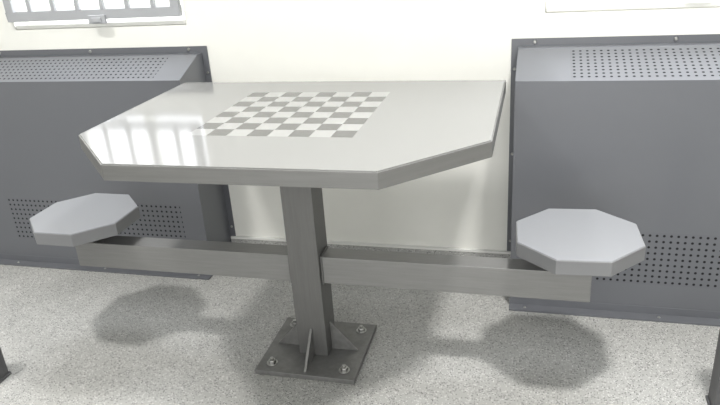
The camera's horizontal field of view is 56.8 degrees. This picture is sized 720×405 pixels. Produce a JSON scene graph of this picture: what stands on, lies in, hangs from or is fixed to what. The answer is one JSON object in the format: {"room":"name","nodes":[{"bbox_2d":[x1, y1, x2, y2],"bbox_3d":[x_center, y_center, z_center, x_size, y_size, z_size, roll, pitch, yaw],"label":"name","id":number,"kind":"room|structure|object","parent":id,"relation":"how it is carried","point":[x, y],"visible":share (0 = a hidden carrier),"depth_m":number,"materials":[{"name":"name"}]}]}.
{"room":"prison day room","nodes":[
{"label":"prison day room","id":0,"kind":"room"},
{"bbox_2d":[0,265,719,404],"bbox_3d":[-0.511,1.124,0.690,6.400,0.100,5.260,2,24,15],"label":"floor","id":1,"kind":"structure","parent":0,"point":[68,337],"depth_m":2.06,"materials":[{"name":"concrete"}]},
{"bbox_2d":[0,348,11,382],"bbox_3d":[-1.127,0.389,1.968,0.070,0.329,0.110,2,24,15],"label":"post","id":2,"kind":"object","parent":1,"relation":"on","point":[4,373],"visible":1,"depth_m":2.02,"materials":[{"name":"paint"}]},
{"bbox_2d":[0,46,235,279],"bbox_3d":[-1.417,-0.168,2.676,1.792,0.835,0.227,2,24,15],"label":"radiator cover","id":3,"kind":"object","parent":1,"relation":"on","point":[49,97],"visible":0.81,"depth_m":2.49,"materials":[{"name":"grey metal"}]},
{"bbox_2d":[29,80,645,384],"bbox_3d":[-0.146,0.114,1.911,1.772,0.749,0.792,2,24,15],"label":"table","id":4,"kind":"object","parent":1,"relation":"on","point":[304,138],"visible":1,"depth_m":1.79,"materials":[{"name":"metal"}]},
{"bbox_2d":[507,34,719,326],"bbox_3d":[1.339,-0.049,1.934,1.784,0.835,0.277,2,24,15],"label":"radiator cover","id":5,"kind":"object","parent":1,"relation":"on","point":[627,128],"visible":0.95,"depth_m":1.97,"materials":[{"name":"grey metal"}]},
{"bbox_2d":[705,330,719,404],"bbox_3d":[0.919,0.308,1.622,0.070,0.479,0.110,2,24,15],"label":"post","id":6,"kind":"object","parent":1,"relation":"on","point":[713,398],"visible":1,"depth_m":1.68,"materials":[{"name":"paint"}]},
{"bbox_2d":[0,0,719,250],"bbox_3d":[-0.026,-1.137,2.207,6.400,2.800,0.390,2,24,15],"label":"wall","id":7,"kind":"structure","parent":0,"point":[465,206],"depth_m":2.31,"materials":[{"name":"paint"}]},
{"bbox_2d":[2,0,181,23],"bbox_3d":[-1.032,-1.322,2.159,0.731,1.450,0.038,2,24,15],"label":"window grille","id":8,"kind":"object","parent":7,"relation":"in","point":[100,15],"visible":1,"depth_m":2.42,"materials":[{"name":"white metal"}]},
{"bbox_2d":[16,12,185,29],"bbox_3d":[-0.939,-0.711,2.583,0.723,0.017,0.267,2,24,15],"label":"sill","id":9,"kind":"structure","parent":7,"relation":"attached to","point":[178,19],"depth_m":2.48,"materials":[{"name":"white paint"}]},
{"bbox_2d":[47,0,183,11],"bbox_3d":[-0.963,-1.408,2.387,0.721,1.416,0.040,2,24,15],"label":"window","id":10,"kind":"structure","parent":7,"relation":"in","point":[60,4],"depth_m":2.67,"materials":[{"name":"white glass"}]},
{"bbox_2d":[231,236,510,257],"bbox_3d":[0.016,0.196,2.552,1.106,0.078,0.029,2,24,15],"label":"skirting board","id":11,"kind":"object","parent":7,"relation":"attached to","point":[238,239],"visible":0.35,"depth_m":2.52,"materials":[{"name":"plastic"}]},
{"bbox_2d":[546,0,719,11],"bbox_3d":[0.976,-0.635,2.084,0.758,0.017,0.267,2,24,15],"label":"sill","id":12,"kind":"structure","parent":7,"relation":"attached to","point":[551,5],"depth_m":2.02,"materials":[{"name":"white paint"}]}
]}

